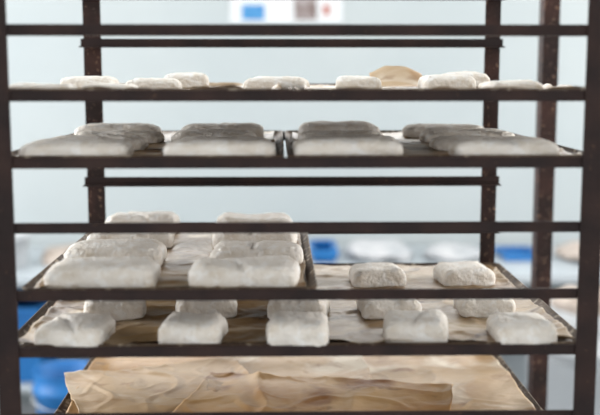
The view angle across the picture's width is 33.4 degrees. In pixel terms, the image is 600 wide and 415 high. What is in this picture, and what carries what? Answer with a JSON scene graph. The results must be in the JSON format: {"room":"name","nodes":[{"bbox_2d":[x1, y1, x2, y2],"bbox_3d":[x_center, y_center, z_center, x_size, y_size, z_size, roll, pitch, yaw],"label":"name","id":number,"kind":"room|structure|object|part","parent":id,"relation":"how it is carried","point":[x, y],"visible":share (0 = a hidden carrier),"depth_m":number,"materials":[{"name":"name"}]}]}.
{"room":"commercial kitchen","nodes":[
{"label":"commercial kitchen","id":0,"kind":"room"},
{"bbox_2d":[6,0,587,402],"bbox_3d":[0.015,-0.493,4.021,5.400,2.800,0.100,0,8,-1],"label":"wall","id":1,"kind":"structure","parent":0,"point":[39,195],"depth_m":3.98,"materials":[{"name":"white paint"}]},
{"bbox_2d":[21,403,36,412],"bbox_3d":[0.016,0.852,4.145,5.400,0.100,0.015,0,8,-1],"label":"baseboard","id":2,"kind":"structure","parent":1,"relation":"attached to","point":[26,407],"depth_m":4.11,"materials":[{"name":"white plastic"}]},
{"bbox_2d":[230,0,341,22],"bbox_3d":[-0.054,-0.895,3.912,0.440,0.340,0.005,0,8,-1],"label":"poster","id":3,"kind":"object","parent":1,"relation":"attached to","point":[241,11],"visible":1,"depth_m":3.93,"materials":[{"name":"paper"}]},
{"bbox_2d":[242,5,264,19],"bbox_3d":[-0.184,-0.766,3.925,0.090,0.060,0.002,0,8,-1],"label":"picture","id":4,"kind":"object","parent":3,"relation":"attached to","point":[249,12],"depth_m":3.92},
{"bbox_2d":[294,0,316,19],"bbox_3d":[0.021,-0.781,3.927,0.090,0.090,0.002,0,8,-1],"label":"photo","id":5,"kind":"object","parent":3,"relation":"attached to","point":[303,9],"depth_m":3.93},
{"bbox_3d":[0.073,1.312,1.491,5.400,0.100,5.600,0,8,-1],"label":"floor","id":6,"kind":"structure","parent":0,"visible":0},
{"bbox_2d":[31,359,87,412],"bbox_3d":[-0.739,0.766,3.176,0.209,0.530,0.200,0,8,-1],"label":"bucket","id":7,"kind":"object","parent":6,"relation":"on","point":[49,388],"visible":0.49,"depth_m":3.08,"materials":[{"name":"plastic"}]},
{"bbox_3d":[-0.738,0.599,3.100,0.209,0.056,0.090,0,8,-1],"label":"handle","id":8,"kind":"part","parent":7,"relation":"part of","materials":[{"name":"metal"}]},
{"bbox_2d":[16,245,577,391],"bbox_3d":[0.023,0.571,3.767,3.600,0.760,0.610,0,8,-1],"label":"work table","id":9,"kind":"object","parent":6,"relation":"on","point":[563,271],"visible":0.02,"depth_m":3.65,"materials":[{"name":"metal"}]},
{"bbox_2d":[15,234,30,267],"bbox_3d":[-1.039,0.151,3.580,0.156,0.120,0.150,0,8,-1],"label":"bucket","id":10,"kind":"object","parent":9,"relation":"on","point":[21,240],"visible":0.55,"depth_m":3.55,"materials":[{"name":"plastic"}]},
{"bbox_3d":[-1.038,0.136,3.537,0.156,0.055,0.068,0,8,-1],"label":"handle","id":11,"kind":"part","parent":10,"relation":"part of","materials":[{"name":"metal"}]},
{"bbox_2d":[17,289,57,382],"bbox_3d":[-1.005,0.466,3.675,0.180,0.270,0.320,0,8,-1],"label":"crate","id":12,"kind":"object","parent":9,"relation":"on","point":[26,310],"visible":0.2,"depth_m":3.54,"materials":[{"name":"plastic"}]},
{"bbox_2d":[41,243,73,263],"bbox_3d":[-0.858,0.166,3.703,0.200,0.057,0.249,-1,8,-7],"label":"sack","id":13,"kind":"object","parent":9,"relation":"on","point":[54,252],"visible":0.44,"depth_m":3.65,"materials":[{"name":"fabric"}]},
{"bbox_2d":[309,239,337,261],"bbox_3d":[0.087,0.163,3.779,0.100,0.042,0.260,0,8,-1],"label":"crate","id":14,"kind":"object","parent":9,"relation":"on","point":[325,250],"visible":0.94,"depth_m":3.69,"materials":[{"name":"plastic"}]},
{"bbox_2d":[344,236,414,261],"bbox_3d":[0.299,0.151,3.787,0.247,0.063,0.303,-1,8,-7],"label":"sack","id":15,"kind":"object","parent":9,"relation":"on","point":[366,248],"visible":0.98,"depth_m":3.70,"materials":[{"name":"fabric"}]},
{"bbox_2d":[421,241,479,261],"bbox_3d":[0.580,0.160,3.766,0.242,0.052,0.250,1,8,4],"label":"sack","id":16,"kind":"object","parent":9,"relation":"on","point":[466,250],"visible":0.87,"depth_m":3.69,"materials":[{"name":"fabric"}]},
{"bbox_2d":[495,246,531,260],"bbox_3d":[0.822,0.174,3.775,0.140,0.022,0.200,0,8,-1],"label":"crate","id":17,"kind":"object","parent":9,"relation":"on","point":[508,253],"visible":0.83,"depth_m":3.80,"materials":[{"name":"plastic"}]},
{"bbox_2d":[553,241,578,262],"bbox_3d":[1.093,0.163,3.734,0.256,0.054,0.240,-1,8,-7],"label":"sack","id":18,"kind":"object","parent":9,"relation":"on","point":[569,251],"visible":0.59,"depth_m":3.74,"materials":[{"name":"fabric"}]},
{"bbox_2d":[0,0,599,414],"bbox_3d":[-0.008,0.361,1.730,0.842,1.719,0.661,0,8,-1],"label":"rack","id":19,"kind":"object","parent":6,"relation":"on","point":[584,349],"visible":0.64,"depth_m":1.38,"materials":[{"name":"metal"}]},
{"bbox_3d":[-0.406,0.338,1.421,0.030,1.590,0.028,0,8,-1],"label":"post","id":20,"kind":"part","parent":19,"relation":"part of","materials":[{"name":"metal"}]},
{"bbox_2d":[55,358,94,412],"bbox_3d":[-0.206,0.337,1.719,0.404,0.012,0.594,0,8,-1],"label":"baking tray","id":21,"kind":"object","parent":19,"relation":"on","point":[62,408],"visible":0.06,"depth_m":1.72,"materials":[{"name":"metal"}]},
{"bbox_2d":[66,357,286,412],"bbox_3d":[-0.205,0.330,1.717,0.385,0.018,0.580,0,8,-1],"label":"sheet","id":22,"kind":"object","parent":21,"relation":"on","point":[109,363],"visible":0.17,"depth_m":1.94,"materials":[{"name":"beige paper"}]},
{"bbox_2d":[64,357,249,412],"bbox_3d":[-0.216,0.323,1.695,0.328,0.015,0.407,-3,8,-18],"label":"sheet","id":23,"kind":"object","parent":22,"relation":"on","point":[159,388],"visible":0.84,"depth_m":1.77,"materials":[{"name":"beige paper"}]},
{"bbox_2d":[173,371,452,411],"bbox_3d":[0.017,0.328,1.615,0.449,0.016,0.354,1,8,11],"label":"sheet","id":24,"kind":"object","parent":23,"relation":"on","point":[259,391],"visible":0.9,"depth_m":1.70,"materials":[{"name":"beige paper"}]},
{"bbox_3d":[-0.402,0.256,2.026,0.034,1.590,0.028,0,8,-1],"label":"post","id":25,"kind":"part","parent":19,"relation":"part of","materials":[{"name":"brown metal"}]},
{"bbox_2d":[19,301,268,346],"bbox_3d":[-0.214,0.157,1.694,0.413,0.012,0.594,0,8,-1],"label":"baking tray","id":26,"kind":"object","parent":19,"relation":"on","point":[24,329],"visible":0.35,"depth_m":1.40,"materials":[{"name":"metal"}]},
{"bbox_2d":[19,300,269,344],"bbox_3d":[-0.214,0.154,1.693,0.389,0.012,0.574,0,8,-1],"label":"sheet","id":27,"kind":"object","parent":26,"relation":"on","point":[250,323],"visible":0.16,"depth_m":1.54,"materials":[{"name":"brown paper"}]},
{"bbox_2d":[35,313,115,346],"bbox_3d":[-0.322,0.176,1.443,0.097,0.034,0.102,0,8,3],"label":"dough","id":28,"kind":"object","parent":27,"relation":"on","point":[63,330],"visible":0.99,"depth_m":1.40,"materials":[{"name":"white food"}]},
{"bbox_2d":[85,301,146,319],"bbox_3d":[-0.294,0.155,1.599,0.101,0.034,0.096,-1,8,-9],"label":"dough","id":29,"kind":"object","parent":27,"relation":"on","point":[119,310],"visible":0.56,"depth_m":1.56,"materials":[{"name":"white food"}]},
{"bbox_2d":[158,312,226,343],"bbox_3d":[-0.154,0.174,1.449,0.095,0.035,0.094,1,8,6],"label":"dough","id":30,"kind":"object","parent":27,"relation":"on","point":[201,327],"visible":0.98,"depth_m":1.41,"materials":[{"name":"white food"}]},
{"bbox_2d":[176,300,237,317],"bbox_3d":[-0.150,0.152,1.603,0.098,0.038,0.094,-1,8,-8],"label":"dough","id":31,"kind":"object","parent":27,"relation":"on","point":[228,308],"visible":0.47,"depth_m":1.56,"materials":[{"name":"white food"}]},
{"bbox_2d":[266,311,328,345],"bbox_3d":[-0.003,0.174,1.448,0.093,0.037,0.104,0,8,2],"label":"dough","id":32,"kind":"object","parent":27,"relation":"on","point":[284,328],"visible":1,"depth_m":1.40,"materials":[{"name":"white food"}]},
{"bbox_2d":[12,130,283,157],"bbox_3d":[-0.224,-0.105,1.659,0.393,0.012,0.594,0,8,-1],"label":"baking tray","id":33,"kind":"object","parent":19,"relation":"on","point":[278,135],"visible":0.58,"depth_m":1.37,"materials":[{"name":"metal"}]},
{"bbox_2d":[15,131,275,155],"bbox_3d":[-0.224,-0.107,1.657,0.370,0.011,0.578,0,8,-1],"label":"sheet","id":34,"kind":"object","parent":33,"relation":"on","point":[155,148],"visible":0.09,"depth_m":1.65,"materials":[{"name":"beige paper"}]},
{"bbox_2d":[20,139,133,155],"bbox_3d":[-0.314,-0.083,1.411,0.153,0.027,0.097,0,8,-2],"label":"dough","id":35,"kind":"object","parent":34,"relation":"on","point":[43,147],"visible":0.72,"depth_m":1.37,"materials":[{"name":"white food"}]},
{"bbox_2d":[48,134,147,150],"bbox_3d":[-0.319,-0.101,1.558,0.158,0.023,0.090,0,8,2],"label":"dough","id":36,"kind":"object","parent":34,"relation":"on","point":[139,143],"visible":0.48,"depth_m":1.53,"materials":[{"name":"white food"}]},
{"bbox_2d":[75,123,160,134],"bbox_3d":[-0.337,-0.144,1.862,0.157,0.027,0.093,0,8,0],"label":"dough","id":37,"kind":"object","parent":34,"relation":"on","point":[116,126],"visible":0.49,"depth_m":1.82,"materials":[{"name":"beige food"}]},
{"bbox_2d":[77,130,163,143],"bbox_3d":[-0.311,-0.121,1.714,0.149,0.022,0.100,0,8,2],"label":"dough","id":38,"kind":"object","parent":34,"relation":"on","point":[152,136],"visible":0.49,"depth_m":1.68,"materials":[{"name":"beige food"}]},
{"bbox_2d":[171,128,256,140],"bbox_3d":[-0.146,-0.123,1.715,0.145,0.024,0.095,0,8,-2],"label":"dough","id":39,"kind":"object","parent":34,"relation":"on","point":[192,132],"visible":0.44,"depth_m":1.68,"materials":[{"name":"beige food"}]},
{"bbox_2d":[162,138,275,155],"bbox_3d":[-0.113,-0.084,1.413,0.161,0.027,0.097,0,8,-3],"label":"dough","id":40,"kind":"object","parent":34,"relation":"on","point":[207,146],"visible":0.69,"depth_m":1.37,"materials":[{"name":"white food"}]},
{"bbox_2d":[180,122,263,136],"bbox_3d":[-0.145,-0.145,1.865,0.155,0.027,0.100,0,8,-3],"label":"dough","id":41,"kind":"object","parent":34,"relation":"on","point":[257,129],"visible":0.56,"depth_m":1.83,"materials":[{"name":"beige food"}]},
{"bbox_2d":[177,136,271,142],"bbox_3d":[-0.119,-0.101,1.564,0.158,0.020,0.096,0,8,-1],"label":"dough","id":42,"kind":"object","parent":34,"relation":"on","point":[197,137],"visible":0.18,"depth_m":1.57,"materials":[{"name":"white food"}]},
{"bbox_2d":[9,86,292,89],"bbox_3d":[-0.218,-0.195,1.647,0.405,0.012,0.594,0,8,-1],"label":"baking tray","id":43,"kind":"object","parent":19,"relation":"on","point":[290,87],"visible":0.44,"depth_m":1.35,"materials":[{"name":"metal"}]},
{"bbox_2d":[9,82,281,87],"bbox_3d":[-0.219,-0.200,1.643,0.382,0.016,0.574,0,8,-1],"label":"sheet","id":44,"kind":"object","parent":43,"relation":"on","point":[211,84],"visible":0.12,"depth_m":1.38,"materials":[{"name":"beige paper"}]},
{"bbox_2d":[9,82,77,87],"bbox_3d":[-0.366,-0.171,1.423,0.094,0.016,0.075,-1,8,-5],"label":"dough","id":45,"kind":"object","parent":44,"relation":"on","point":[18,84],"visible":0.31,"depth_m":1.39,"materials":[{"name":"white food"}]},
{"bbox_2d":[61,76,119,87],"bbox_3d":[-0.362,-0.216,1.730,0.092,0.024,0.084,0,8,3],"label":"dough","id":46,"kind":"object","parent":44,"relation":"on","point":[79,81],"visible":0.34,"depth_m":1.69,"materials":[{"name":"white food"}]},
{"bbox_2d":[81,82,137,87],"bbox_3d":[-0.276,-0.175,1.455,0.072,0.015,0.082,0,8,3],"label":"dough","id":47,"kind":"object","parent":44,"relation":"on","point":[103,84],"visible":0.38,"depth_m":1.43,"materials":[{"name":"white food"}]},
{"bbox_2d":[127,77,181,87],"bbox_3d":[-0.234,-0.198,1.602,0.089,0.022,0.082,-1,8,-4],"label":"dough","id":48,"kind":"object","parent":44,"relation":"on","point":[146,82],"visible":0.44,"depth_m":1.57,"materials":[{"name":"white food"}]},
{"bbox_2d":[164,71,208,87],"bbox_3d":[-0.203,-0.227,1.781,0.083,0.031,0.080,-1,8,-6],"label":"dough","id":49,"kind":"object","parent":44,"relation":"on","point":[188,79],"visible":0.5,"depth_m":1.75,"materials":[{"name":"white food"}]},
{"bbox_2d":[243,76,308,89],"bbox_3d":[-0.038,-0.199,1.606,0.103,0.023,0.083,0,8,4],"label":"dough","id":50,"kind":"object","parent":44,"relation":"on","point":[258,81],"visible":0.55,"depth_m":1.57,"materials":[{"name":"white food"}]},
{"bbox_2d":[22,233,316,289],"bbox_3d":[-0.188,0.077,1.684,0.412,0.012,0.594,0,8,-1],"label":"baking tray","id":51,"kind":"object","parent":19,"relation":"on","point":[309,275],"visible":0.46,"depth_m":1.44,"materials":[{"name":"metal"}]},
{"bbox_2d":[34,233,306,287],"bbox_3d":[-0.187,0.074,1.683,0.388,0.012,0.575,0,8,-1],"label":"sheet","id":52,"kind":"object","parent":51,"relation":"on","point":[187,249],"visible":0.11,"depth_m":1.63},
{"bbox_2d":[45,256,160,287],"bbox_3d":[-0.282,0.092,1.444,0.160,0.038,0.098,0,8,-1],"label":"dough","id":53,"kind":"object","parent":52,"relation":"on","point":[77,271],"visible":0.94,"depth_m":1.40,"materials":[{"name":"white food"}]},
{"bbox_2d":[65,238,166,266],"bbox_3d":[-0.294,0.072,1.594,0.157,0.038,0.103,0,8,-2],"label":"dough","id":54,"kind":"object","parent":52,"relation":"on","point":[109,247],"visible":0.61,"depth_m":1.56,"materials":[{"name":"white food"}]},
{"bbox_2d":[88,233,174,248],"bbox_3d":[-0.296,0.051,1.762,0.149,0.035,0.098,0,8,-2],"label":"dough","id":55,"kind":"object","parent":52,"relation":"on","point":[167,239],"visible":0.3,"depth_m":1.72,"materials":[{"name":"white food"}]},
{"bbox_2d":[104,210,178,233],"bbox_3d":[-0.302,0.027,1.915,0.140,0.041,0.093,0,8,-4],"label":"dough","id":56,"kind":"object","parent":52,"relation":"on","point":[165,215],"visible":0.44,"depth_m":1.88,"materials":[{"name":"white food"}]},
{"bbox_2d":[188,255,299,286],"bbox_3d":[-0.080,0.091,1.448,0.161,0.039,0.098,0,8,2],"label":"dough","id":57,"kind":"object","parent":52,"relation":"on","point":[269,270],"visible":0.91,"depth_m":1.41,"materials":[{"name":"white food"}]},
{"bbox_2d":[216,213,292,221],"bbox_3d":[-0.087,0.030,1.921,0.148,0.034,0.097,0,8,-2],"label":"dough","id":58,"kind":"object","parent":52,"relation":"on","point":[226,217],"visible":0.27,"depth_m":1.89,"materials":[{"name":"white food"}]},
{"bbox_2d":[212,233,297,247],"bbox_3d":[-0.081,0.050,1.770,0.152,0.035,0.096,0,8,1],"label":"dough","id":59,"kind":"object","parent":52,"relation":"on","point":[218,238],"visible":0.38,"depth_m":1.73,"materials":[{"name":"white food"}]},
{"bbox_2d":[209,239,302,263],"bbox_3d":[-0.070,0.072,1.605,0.152,0.034,0.093,0,8,1],"label":"dough","id":60,"kind":"object","parent":52,"relation":"on","point":[234,248],"visible":0.66,"depth_m":1.57,"materials":[{"name":"white food"}]},
{"bbox_3d":[-0.014,0.042,1.977,0.818,0.017,0.022,0,8,-1],"label":"rail","id":61,"kind":"part","parent":19,"relation":"part of","materials":[{"name":"metal"}]},
{"bbox_3d":[-0.014,-0.051,1.965,0.818,0.017,0.022,0,8,-1],"label":"rail","id":62,"kind":"part","parent":19,"relation":"part of","materials":[{"name":"metal"}]},
{"bbox_3d":[-0.014,-0.317,1.929,0.818,0.017,0.022,0,8,-1],"label":"rail","id":63,"kind":"part","parent":19,"relation":"part of","materials":[{"name":"metal"}]},
{"bbox_3d":[-0.002,0.200,1.411,0.830,0.015,0.022,0,8,-1],"label":"rail","id":64,"kind":"part","parent":19,"relation":"part of","materials":[{"name":"metal"}]},
{"bbox_3d":[-0.002,0.120,1.400,0.830,0.015,0.022,0,8,-1],"label":"rail","id":65,"kind":"part","parent":19,"relation":"part of","materials":[{"name":"metal"}]},
{"bbox_3d":[-0.002,0.026,1.388,0.830,0.015,0.022,0,8,-1],"label":"rail","id":66,"kind":"part","parent":19,"relation":"part of","materials":[{"name":"metal"}]},
{"bbox_3d":[-0.002,-0.062,1.376,0.830,0.015,0.022,0,8,-1],"label":"rail","id":67,"kind":"part","parent":19,"relation":"part of","materials":[{"name":"metal"}]},
{"bbox_3d":[-0.002,-0.152,1.363,0.830,0.015,0.022,0,8,-1],"label":"rail","id":68,"kind":"part","parent":19,"relation":"part of","materials":[{"name":"metal"}]},
{"bbox_3d":[-0.002,-0.240,1.352,0.830,0.015,0.022,0,8,-1],"label":"rail","id":69,"kind":"part","parent":19,"relation":"part of","materials":[{"name":"metal"}]},
{"bbox_3d":[-0.002,0.295,1.424,0.830,0.015,0.022,0,8,-1],"label":"rail","id":70,"kind":"part","parent":19,"relation":"part of","materials":[{"name":"metal"}]},
{"bbox_2d":[285,130,582,156],"bbox_3d":[0.190,-0.106,1.667,0.428,0.012,0.594,0,8,-1],"label":"baking tray","id":71,"kind":"object","parent":19,"relation":"on","point":[289,139],"visible":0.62,"depth_m":1.38,"materials":[{"name":"metal"}]},
{"bbox_2d":[292,132,581,154],"bbox_3d":[0.190,-0.108,1.667,0.404,0.010,0.572,0,8,-1],"label":"sheet","id":72,"kind":"object","parent":71,"relation":"on","point":[411,146],"visible":0.12,"depth_m":1.61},
{"bbox_2d":[298,120,378,133],"bbox_3d":[0.070,-0.147,1.870,0.150,0.030,0.104,-1,8,-6],"label":"dough","id":73,"kind":"object","parent":72,"relation":"on","point":[352,125],"visible":0.4,"depth_m":1.83,"materials":[{"name":"beige food"}]},
{"bbox_2d":[298,129,381,139],"bbox_3d":[0.070,-0.122,1.721,0.149,0.022,0.096,0,8,3],"label":"dough","id":74,"kind":"object","parent":72,"relation":"on","point":[310,133],"visible":0.4,"depth_m":1.69,"materials":[{"name":"beige food"}]},
{"bbox_2d":[292,136,402,154],"bbox_3d":[0.068,-0.086,1.419,0.159,0.030,0.092,0,8,-1],"label":"dough","id":75,"kind":"object","parent":72,"relation":"on","point":[317,145],"visible":0.75,"depth_m":1.38,"materials":[{"name":"white food"}]},
{"bbox_2d":[327,134,395,140],"bbox_3d":[0.079,-0.102,1.567,0.152,0.024,0.092,0,8,1],"label":"dough","id":76,"kind":"object","parent":72,"relation":"on","point":[353,136],"visible":0.09,"depth_m":1.56,"materials":[{"name":"beige food"}]},
{"bbox_2d":[402,123,484,137],"bbox_3d":[0.269,-0.145,1.873,0.156,0.025,0.094,0,8,-1],"label":"dough","id":77,"kind":"object","parent":72,"relation":"on","point":[411,130],"visible":0.51,"depth_m":1.84,"materials":[{"name":"beige food"}]},
{"bbox_2d":[420,128,513,142],"bbox_3d":[0.288,-0.124,1.725,0.154,0.023,0.099,0,8,-4],"label":"dough","id":78,"kind":"object","parent":72,"relation":"on","point":[428,134],"visible":0.49,"depth_m":1.69,"materials":[{"name":"beige food"}]},
{"bbox_2d":[430,135,518,150],"bbox_3d":[0.285,-0.102,1.572,0.159,0.022,0.094,0,8,3],"label":"dough","id":79,"kind":"object","parent":72,"relation":"on","point":[440,142],"visible":0.27,"depth_m":1.55,"materials":[{"name":"white food"}]},
{"bbox_2d":[449,137,558,154],"bbox_3d":[0.290,-0.085,1.423,0.149,0.028,0.092,0,8,-3],"label":"dough","id":80,"kind":"object","parent":72,"relation":"on","point":[505,145],"visible":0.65,"depth_m":1.38,"materials":[{"name":"white food"}]},
{"bbox_2d":[294,84,584,89],"bbox_3d":[0.196,-0.196,1.655,0.416,0.012,0.594,0,8,-1],"label":"baking tray","id":81,"kind":"object","parent":19,"relation":"on","point":[295,88],"visible":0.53,"depth_m":1.36,"materials":[{"name":"metal"}]},
{"bbox_2d":[304,84,584,87],"bbox_3d":[0.196,-0.200,1.652,0.389,0.014,0.573,0,8,-1],"label":"sheet","id":82,"kind":"object","parent":81,"relation":"on","point":[544,85],"visible":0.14,"depth_m":1.57,"materials":[{"name":"beige paper"}]},
{"bbox_2d":[336,76,380,87],"bbox_3d":[0.095,-0.206,1.650,0.076,0.024,0.081,0,8,1],"label":"dough","id":83,"kind":"object","parent":82,"relation":"on","point":[345,81],"visible":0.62,"depth_m":1.61,"materials":[{"name":"white food"}]},
{"bbox_2d":[369,66,422,85],"bbox_3d":[0.172,-0.235,1.785,0.099,0.036,0.086,1,8,6],"label":"scrap","id":84,"kind":"object","parent":82,"relation":"on","point":[388,75],"visible":0.75,"depth_m":1.80,"materials":[{"name":"beige paper"}]},
{"bbox_2d":[418,74,476,87],"bbox_3d":[0.237,-0.202,1.613,0.088,0.027,0.080,0,8,-1],"label":"dough","id":85,"kind":"object","parent":82,"relation":"on","point":[447,80],"visible":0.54,"depth_m":1.58,"materials":[{"name":"white food"}]},
{"bbox_2d":[442,71,490,87],"bbox_3d":[0.292,-0.229,1.792,0.094,0.032,0.083,0,8,1],"label":"dough","id":86,"kind":"object","parent":82,"relation":"on","point":[480,77],"visible":0.27,"depth_m":1.76,"materials":[{"name":"white food"}]},
{"bbox_2d":[478,80,542,87],"bbox_3d":[0.314,-0.182,1.497,0.084,0.018,0.082,-1,8,-6],"label":"dough","id":87,"kind":"object","parent":82,"relation":"on","point":[497,83],"visible":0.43,"depth_m":1.46,"materials":[{"name":"white food"}]},
{"bbox_2d":[313,263,575,344],"bbox_3d":[0.200,0.156,1.703,0.408,0.012,0.594,0,8,-1],"label":"baking tray","id":88,"kind":"object","parent":19,"relation":"on","point":[518,284],"visible":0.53,"depth_m":1.51,"materials":[{"name":"metal"}]},
{"bbox_2d":[314,265,573,342],"bbox_3d":[0.200,0.152,1.702,0.385,0.014,0.571,0,8,-1],"label":"sheet","id":89,"kind":"object","parent":88,"relation":"on","point":[346,323],"visible":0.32,"depth_m":1.62,"materials":[{"name":"beige paper"}]},
{"bbox_2d":[267,300,329,318],"bbox_3d":[-0.003,0.153,1.597,0.101,0.038,0.099,0,8,3],"label":"dough","id":90,"kind":"object","parent":89,"relation":"on","point":[273,305],"visible":0.48,"depth_m":1.56,"materials":[{"name":"white food"}]},
{"bbox_2d":[348,262,405,287],"bbox_3d":[0.141,0.123,1.836,0.103,0.034,0.097,-1,8,-5],"label":"dough","id":91,"kind":"object","parent":89,"relation":"on","point":[377,274],"visible":0.99,"depth_m":1.80,"materials":[{"name":"white food"}]},
{"bbox_2d":[358,300,422,319],"bbox_3d":[0.143,0.154,1.602,0.098,0.034,0.092,0,8,-2],"label":"dough","id":92,"kind":"object","parent":89,"relation":"on","point":[369,309],"visible":0.48,"depth_m":1.56,"materials":[{"name":"white food"}]},
{"bbox_2d":[383,309,447,342],"bbox_3d":[0.169,0.171,1.460,0.096,0.039,0.094,1,8,4],"label":"dough","id":93,"kind":"object","parent":89,"relation":"on","point":[405,325],"visible":0.95,"depth_m":1.42,"materials":[{"name":"white food"}]},
{"bbox_2d":[433,261,494,286],"bbox_3d":[0.302,0.120,1.844,0.098,0.038,0.096,-1,8,-8],"label":"dough","id":94,"kind":"object","parent":89,"relation":"on","point":[459,273],"visible":0.98,"depth_m":1.80,"materials":[{"name":"white food"}]},
{"bbox_2d":[453,287,515,317],"bbox_3d":[0.297,0.152,1.615,0.093,0.035,0.095,0,8,0],"label":"dough","id":95,"kind":"object","parent":89,"relation":"on","point":[485,308],"visible":0.6,"depth_m":1.57,"materials":[{"name":"white food"}]},
{"bbox_2d":[486,312,557,343],"bbox_3d":[0.321,0.174,1.452,0.090,0.035,0.096,0,8,-3],"label":"dough","id":96,"kind":"object","parent":89,"relation":"on","point":[529,327],"visible":0.99,"depth_m":1.41,"materials":[{"name":"white food"}]},
{"bbox_3d":[0.375,0.254,2.043,0.030,1.590,0.028,0,8,-1],"label":"post","id":97,"kind":"part","parent":19,"relation":"part of","materials":[{"name":"brown metal"}]},
{"bbox_2d":[493,355,542,409],"bbox_3d":[0.202,0.336,1.727,0.404,0.012,0.594,0,8,-1],"label":"baking tray","id":98,"kind":"object","parent":19,"relation":"on","point":[499,358],"visible":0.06,"depth_m":1.81,"materials":[{"name":"metal"}]},
{"bbox_2d":[362,355,535,409],"bbox_3d":[0.203,0.330,1.728,0.380,0.016,0.572,0,8,-1],"label":"sheet","id":99,"kind":"object","parent":98,"relation":"on","point":[479,382],"visible":0.44,"depth_m":1.86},
{"bbox_2d":[236,356,371,379],"bbox_3d":[0.009,0.315,1.784,0.268,0.011,0.425,0,8,-1],"label":"sheet","id":100,"kind":"object","parent":99,"relation":"on","point":[306,366],"visible":0.36,"depth_m":1.90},
{"bbox_3d":[0.402,0.335,1.438,0.030,1.590,0.028,0,8,-1],"label":"post","id":101,"kind":"part","parent":19,"relation":"part of","materials":[{"name":"metal"}]},
{"bbox_2d":[527,0,560,409],"bbox_3d":[0.555,-0.252,2.239,0.100,2.800,0.100,0,8,-1],"label":"upright","id":102,"kind":"object","parent":6,"relation":"on","point":[549,10],"visible":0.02,"depth_m":2.25,"materials":[{"name":"brown metal"}]},
{"bbox_2d":[526,299,599,414],"bbox_3d":[0.955,0.675,3.220,0.520,0.700,0.504,0,8,-1],"label":"bin","id":103,"kind":"object","parent":6,"relation":"on","point":[560,388],"visible":0.16,"depth_m":3.04,"materials":[{"name":"plastic"}]},
{"bbox_3d":[0.958,0.452,3.070,0.520,0.056,0.220,0,8,-1],"label":"handle","id":104,"kind":"part","parent":103,"relation":"part of","materials":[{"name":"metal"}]},
{"bbox_2d":[552,285,599,314],"bbox_3d":[0.934,0.290,3.182,0.254,0.067,0.225,2,8,16],"label":"sack","id":105,"kind":"object","parent":103,"relation":"in","point":[559,305],"visible":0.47,"depth_m":3.12,"materials":[{"name":"fabric"}]}
]}

